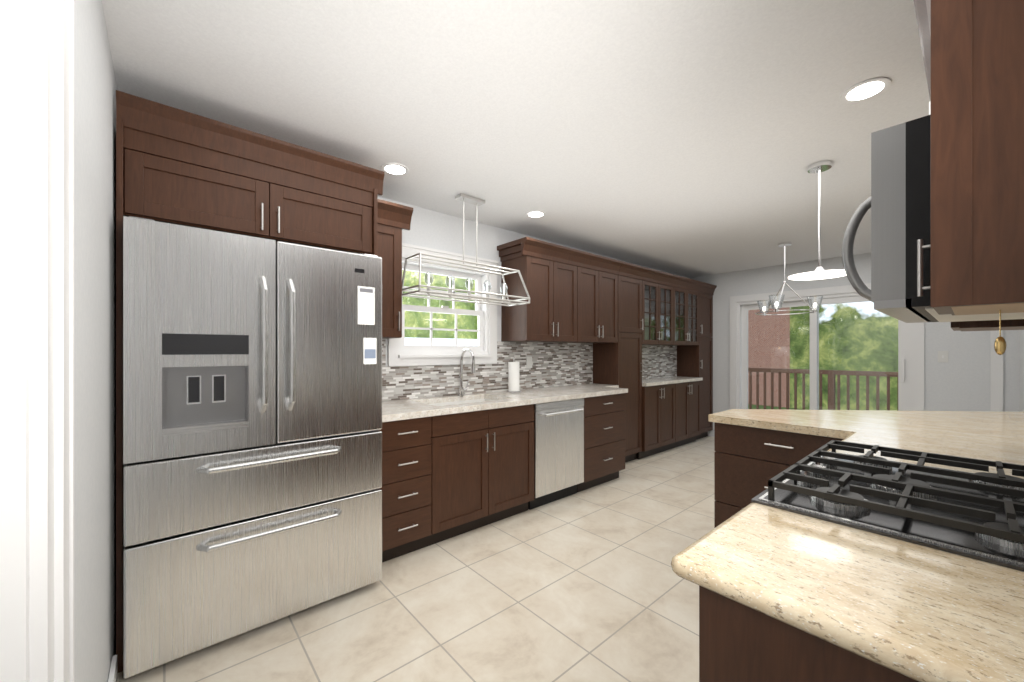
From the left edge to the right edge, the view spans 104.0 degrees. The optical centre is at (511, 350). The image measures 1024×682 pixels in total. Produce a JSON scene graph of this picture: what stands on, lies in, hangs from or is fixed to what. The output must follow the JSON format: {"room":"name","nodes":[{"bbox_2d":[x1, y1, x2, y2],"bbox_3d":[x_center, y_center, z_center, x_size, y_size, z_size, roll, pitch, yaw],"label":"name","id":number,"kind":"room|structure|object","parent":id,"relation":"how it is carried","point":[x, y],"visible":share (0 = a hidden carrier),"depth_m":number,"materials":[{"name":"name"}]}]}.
{"room":"kitchen","nodes":[
{"label":"kitchen","id":0,"kind":"room"},
{"bbox_2d":[74,0,117,681],"bbox_3d":[-1.015,0.070,0.840,0.120,2.440,3.200,0,0,-41],"label":"wall","id":1,"kind":"structure","parent":0,"point":[95,86],"depth_m":1.18,"materials":[{"name":"paint"}]},
{"bbox_2d":[0,0,73,681],"bbox_3d":[-0.447,0.209,0.214,0.152,2.158,1.190,0,0,-41],"label":"door frame","id":2,"kind":"structure","parent":1,"relation":"attached to","point":[36,340],"depth_m":0.61,"materials":[{"name":"white wood"}]},
{"bbox_2d":[108,655,116,681],"bbox_3d":[-1.177,1.239,1.131,0.014,0.098,1.148,0,0,-41],"label":"baseboard","id":3,"kind":"structure","parent":1,"relation":"attached to","point":[113,674],"depth_m":1.48,"materials":[{"name":"white"}]},
{"bbox_2d":[117,436,715,681],"bbox_3d":[1.311,1.320,2.862,6.945,0.060,3.500,0,0,-41],"label":"floor","id":4,"kind":"structure","parent":0,"point":[588,585],"depth_m":2.00,"materials":[{"name":"tile"}]},
{"bbox_2d":[116,90,384,672],"bbox_3d":[-1.372,0.127,2.200,1.105,2.323,0.671,0,0,-41],"label":"tall cabinet","id":5,"kind":"object","parent":4,"relation":"on","point":[176,166],"visible":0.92,"depth_m":1.84,"materials":[{"name":"brown wood"}]},
{"bbox_2d":[123,216,381,677],"bbox_3d":[-1.313,0.382,2.105,1.014,1.814,0.840,0,0,-41],"label":"fridge","id":6,"kind":"object","parent":4,"relation":"on","point":[252,427],"visible":1,"depth_m":1.76,"materials":[{"name":"grey metal"}]},
{"bbox_2d":[379,415,442,561],"bbox_3d":[-0.829,0.853,2.708,0.420,0.870,0.616,0,0,-41],"label":"base cabinet","id":7,"kind":"object","parent":4,"relation":"on","point":[412,449],"depth_m":2.48,"materials":[{"name":"brown wood"}]},
{"bbox_2d":[382,383,626,422],"bbox_3d":[0.085,0.396,3.482,2.816,0.040,0.646,0,0,-41],"label":"countertop","id":8,"kind":"structure","parent":7,"relation":"on","point":[392,410],"depth_m":3.12,"materials":[{"name":"beige stone"}]},
{"bbox_2d":[458,348,474,395],"bbox_3d":[-0.353,0.175,3.292,0.104,0.398,0.214,0,0,-41],"label":"faucet","id":9,"kind":"object","parent":8,"relation":"on","point":[462,389],"visible":1,"depth_m":3.32,"materials":[{"name":"silver metal"}]},
{"bbox_2d":[435,395,518,442],"bbox_3d":[-0.371,0.518,3.109,0.724,0.228,0.424,0,0,-41],"label":"sink","id":10,"kind":"object","parent":8,"relation":"in","point":[472,424],"depth_m":2.84,"materials":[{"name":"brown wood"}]},
{"bbox_2d":[506,358,521,392],"bbox_3d":[0.017,0.216,3.593,0.140,0.315,0.140,0,0,-41],"label":"paper towel","id":11,"kind":"object","parent":8,"relation":"on","point":[513,376],"visible":1,"depth_m":3.55,"materials":[{"name":"white paper"}]},
{"bbox_2d":[528,398,583,509],"bbox_3d":[0.238,0.855,3.582,0.604,0.866,0.646,0,0,-41],"label":"dishwasher","id":12,"kind":"object","parent":4,"relation":"on","point":[558,450],"visible":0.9,"depth_m":3.35,"materials":[{"name":"grey metal"}]},
{"bbox_2d":[535,395,624,491],"bbox_3d":[0.691,0.853,4.029,0.652,0.870,0.616,0,0,-41],"label":"base cabinet","id":13,"kind":"object","parent":4,"relation":"on","point":[604,415],"depth_m":3.78,"materials":[{"name":"brown wood"}]},
{"bbox_2d":[593,273,644,462],"bbox_3d":[1.236,0.224,4.682,0.490,2.128,0.346,0,0,-41],"label":"tall cabinet","id":14,"kind":"object","parent":4,"relation":"on","point":[620,363],"depth_m":4.57,"materials":[{"name":"brown wood"}]},
{"bbox_2d":[641,385,680,458],"bbox_3d":[1.735,0.853,5.096,0.804,0.871,0.376,0,0,-41],"label":"base cabinet","id":15,"kind":"object","parent":4,"relation":"on","point":[660,404],"depth_m":4.93,"materials":[{"name":"brown wood"}]},
{"bbox_2d":[645,377,704,384],"bbox_3d":[2.002,0.394,5.311,1.488,0.040,0.401,0,0,-41],"label":"countertop","id":16,"kind":"structure","parent":15,"relation":"on","point":[664,380],"depth_m":5.26,"materials":[{"name":"beige stone"}]},
{"bbox_2d":[681,381,700,445],"bbox_3d":[2.252,0.853,5.545,0.804,0.871,0.376,0,0,-41],"label":"base cabinet","id":17,"kind":"object","parent":4,"relation":"on","point":[690,390],"depth_m":5.49,"materials":[{"name":"brown wood"}]},
{"bbox_2d":[673,289,712,437],"bbox_3d":[2.722,0.224,5.974,0.468,2.128,0.346,0,0,-41],"label":"tall cabinet","id":18,"kind":"object","parent":4,"relation":"on","point":[692,312],"depth_m":5.80,"materials":[{"name":"brown wood"}]},
{"bbox_2d":[714,422,842,527],"bbox_3d":[2.198,0.853,2.377,1.602,0.870,1.296,0,0,-41],"label":"base cabinet","id":19,"kind":"object","parent":4,"relation":"on","point":[749,462],"visible":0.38,"depth_m":2.23,"materials":[{"name":"brown wood"}]},
{"bbox_2d":[699,586,917,681],"bbox_3d":[0.679,0.853,0.606,0.380,0.870,0.616,0,0,-41],"label":"base cabinet","id":20,"kind":"object","parent":4,"relation":"on","point":[738,642],"visible":0.12,"depth_m":0.62,"materials":[{"name":"brown wood"}]},
{"bbox_2d":[671,409,1023,681],"bbox_3d":[1.574,0.395,1.848,3.400,0.040,1.316,0,0,-41],"label":"countertop","id":21,"kind":"structure","parent":20,"relation":"on","point":[918,613],"depth_m":0.68,"materials":[{"name":"stone"}]},
{"bbox_2d":[751,440,1023,571],"bbox_3d":[1.047,0.345,1.036,0.740,0.058,0.530,0,0,-41],"label":"cooktop","id":22,"kind":"object","parent":21,"relation":"in","point":[979,516],"visible":1,"depth_m":0.93,"materials":[{"name":"grey metal"}]},
{"bbox_2d":[102,0,929,277],"bbox_3d":[1.311,-1.180,2.862,6.945,0.060,3.500,0,0,-41],"label":"ceiling","id":23,"kind":"structure","parent":0,"point":[691,138],"depth_m":1.83,"materials":[{"name":"paint"}]},
{"bbox_2d":[381,163,408,175],"bbox_3d":[-0.738,-1.146,2.525,0.170,0.007,0.170,0,0,-41],"label":"recessed light","id":24,"kind":"object","parent":23,"relation":"in","point":[397,169],"visible":0.98,"depth_m":2.52,"materials":[{"name":"white"}]},
{"bbox_2d":[402,193,529,305],"bbox_3d":[-0.314,-0.766,3.013,0.995,0.767,0.275,0,0,-41],"label":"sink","id":25,"kind":"object","parent":23,"relation":"hanging from","point":[476,202],"visible":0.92,"depth_m":2.97,"materials":[{"name":"metal"}]},
{"bbox_2d":[526,210,545,217],"bbox_3d":[0.199,-1.146,3.353,0.170,0.007,0.170,0,0,-41],"label":"recessed light","id":26,"kind":"object","parent":23,"relation":"in","point":[535,214],"visible":1,"depth_m":3.35,"materials":[{"name":"white"}]},
{"bbox_2d":[755,242,822,315],"bbox_3d":[2.881,-0.775,4.240,0.613,0.750,0.604,0,0,-41],"label":"dining chandelier","id":27,"kind":"object","parent":23,"relation":"hanging from","point":[777,303],"visible":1,"depth_m":4.22,"materials":[{"name":"silver metal"}]},
{"bbox_2d":[787,161,845,279],"bbox_3d":[1.903,-0.808,2.475,0.330,0.684,0.330,0,0,-41],"label":"pendant light","id":28,"kind":"object","parent":23,"relation":"hanging from","point":[819,272],"visible":0.85,"depth_m":2.47,"materials":[{"name":"silver metal"}]},
{"bbox_2d":[840,77,890,102],"bbox_3d":[1.555,-1.146,1.763,0.170,0.007,0.170,0,0,-41],"label":"recessed light","id":29,"kind":"object","parent":23,"relation":"in","point":[865,90],"visible":1,"depth_m":1.75,"materials":[{"name":"white"}]},
{"bbox_2d":[378,197,689,400],"bbox_3d":[0.347,0.070,4.223,6.615,2.440,0.120,0,0,-41],"label":"wall","id":30,"kind":"structure","parent":0,"point":[435,230],"depth_m":3.45,"materials":[{"name":"paint"}]},
{"bbox_2d":[378,219,405,338],"bbox_3d":[-0.974,-0.464,2.761,0.297,0.750,0.345,0,0,-41],"label":"upper cabinet","id":31,"kind":"object","parent":30,"relation":"attached to","point":[389,234],"depth_m":2.68,"materials":[{"name":"brown wood"}]},
{"bbox_2d":[388,243,498,365],"bbox_3d":[-0.571,-0.356,3.386,1.064,0.942,0.176,0,0,-41],"label":"window","id":32,"kind":"structure","parent":30,"relation":"in","point":[401,353],"depth_m":3.39,"materials":[{"name":"white wood"}]},
{"bbox_2d":[382,339,676,400],"bbox_3d":[0.621,0.143,4.365,4.811,0.462,0.026,0,0,-41],"label":"tile backsplash","id":33,"kind":"structure","parent":30,"relation":"attached to","point":[559,364],"depth_m":3.89,"materials":[{"name":"tile"}]},
{"bbox_2d":[526,357,531,367],"bbox_3d":[0.172,0.113,3.975,0.075,0.115,0.006,0,0,-41],"label":"outlet","id":34,"kind":"object","parent":33,"relation":"attached to","point":[528,362],"visible":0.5,"depth_m":3.95,"materials":[{"name":"white plastic"}]},
{"bbox_2d":[500,251,581,342],"bbox_3d":[0.295,-0.464,3.865,0.746,0.750,0.345,0,0,-41],"label":"upper cabinet","id":35,"kind":"object","parent":30,"relation":"attached to","point":[573,294],"depth_m":3.67,"materials":[{"name":"brown wood"}]},
{"bbox_2d":[582,267,617,342],"bbox_3d":[0.768,-0.464,4.276,0.747,0.750,0.345,0,0,-41],"label":"upper cabinet","id":36,"kind":"object","parent":30,"relation":"attached to","point":[599,287],"depth_m":4.17,"materials":[{"name":"brown wood"}]},
{"bbox_2d":[690,252,1019,436],"bbox_3d":[3.887,0.070,5.101,0.120,2.440,3.200,0,0,-41],"label":"wall","id":37,"kind":"structure","parent":0,"point":[959,380],"depth_m":4.30,"materials":[{"name":"paint"}]},
{"bbox_2d":[730,283,923,410],"bbox_3d":[3.862,0.250,5.113,0.138,2.080,1.970,0,0,-41],"label":"sliding door","id":38,"kind":"structure","parent":37,"relation":"attached to","point":[910,360],"depth_m":5.07,"materials":[{"name":"white"}]},
{"bbox_2d":[938,351,947,361],"bbox_3d":[4.556,0.060,4.229,0.011,0.120,0.075,0,0,-41],"label":"light switch","id":39,"kind":"object","parent":37,"relation":"attached to","point":[942,356],"visible":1,"depth_m":4.23,"materials":[{"name":"white plastic"}]},
{"bbox_2d":[990,330,1002,410],"bbox_3d":[4.791,0.224,3.953,0.018,2.128,0.080,0,0,-41],"label":"door frame","id":40,"kind":"structure","parent":37,"relation":"attached to","point":[996,381],"depth_m":3.95,"materials":[{"name":"white"}]},
{"bbox_2d":[1020,330,1023,411],"bbox_3d":[2.400,0.070,1.610,6.945,2.440,0.120,0,0,-41],"label":"wall","id":41,"kind":"structure","parent":0,"point":[1021,370],"depth_m":3.67,"materials":[{"name":"paint"}]},
{"bbox_2d":[842,115,1023,322],"bbox_3d":[1.321,-0.326,1.109,0.758,0.449,0.533,0,0,-41],"label":"microwave","id":42,"kind":"object","parent":41,"relation":"attached to","point":[897,201],"visible":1,"depth_m":0.98,"materials":[{"name":"silver metal"}]},
{"bbox_2d":[917,0,1023,323],"bbox_3d":[0.985,-0.460,0.693,0.284,0.760,0.346,0,0,-41],"label":"upper cabinet","id":43,"kind":"object","parent":41,"relation":"attached to","point":[973,54],"depth_m":0.69,"materials":[{"name":"brown wood"}]},
{"bbox_2d":[994,310,1005,354],"bbox_3d":[0.929,-0.035,0.761,0.014,0.086,0.015,0,0,-41],"label":"hanging ornament","id":44,"kind":"object","parent":43,"relation":"hanging from","point":[1000,345],"visible":1,"depth_m":0.76,"materials":[{"name":"brown metal"}]},
{"bbox_2d":[951,320,1023,330],"bbox_3d":[1.801,-0.460,1.402,0.342,0.760,0.346,0,0,-41],"label":"upper cabinet","id":45,"kind":"object","parent":41,"relation":"attached to","point":[989,325],"depth_m":1.37,"materials":[{"name":"brown wood"}]},
{"label":"outside","id":46,"kind":"structure","parent":0,"visible":0},
{"bbox_2d":[402,270,477,345],"bbox_3d":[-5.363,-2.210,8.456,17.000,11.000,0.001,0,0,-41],"label":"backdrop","id":47,"kind":"structure","parent":46,"point":[413,321],"depth_m":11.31,"materials":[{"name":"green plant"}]},
{"bbox_2d":[748,404,808,409],"bbox_3d":[2.002,1.590,2.270,22.000,0.001,23.000,0,0,-41],"label":"ground","id":48,"kind":"structure","parent":46,"point":[762,407],"depth_m":11.26,"materials":[{"name":"green"}]},
{"bbox_2d":[748,368,897,409],"bbox_3d":[4.981,0.892,5.854,2.500,1.115,8.500,0,0,-41],"label":"railing","id":49,"kind":"object","parent":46,"point":[857,373],"depth_m":6.96,"materials":[{"name":"brown wood"}]},
{"bbox_2d":[748,301,897,409],"bbox_3d":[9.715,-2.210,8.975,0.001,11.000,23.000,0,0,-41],"label":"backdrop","id":50,"kind":"structure","parent":46,"point":[850,349],"depth_m":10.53,"materials":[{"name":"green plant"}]}
]}

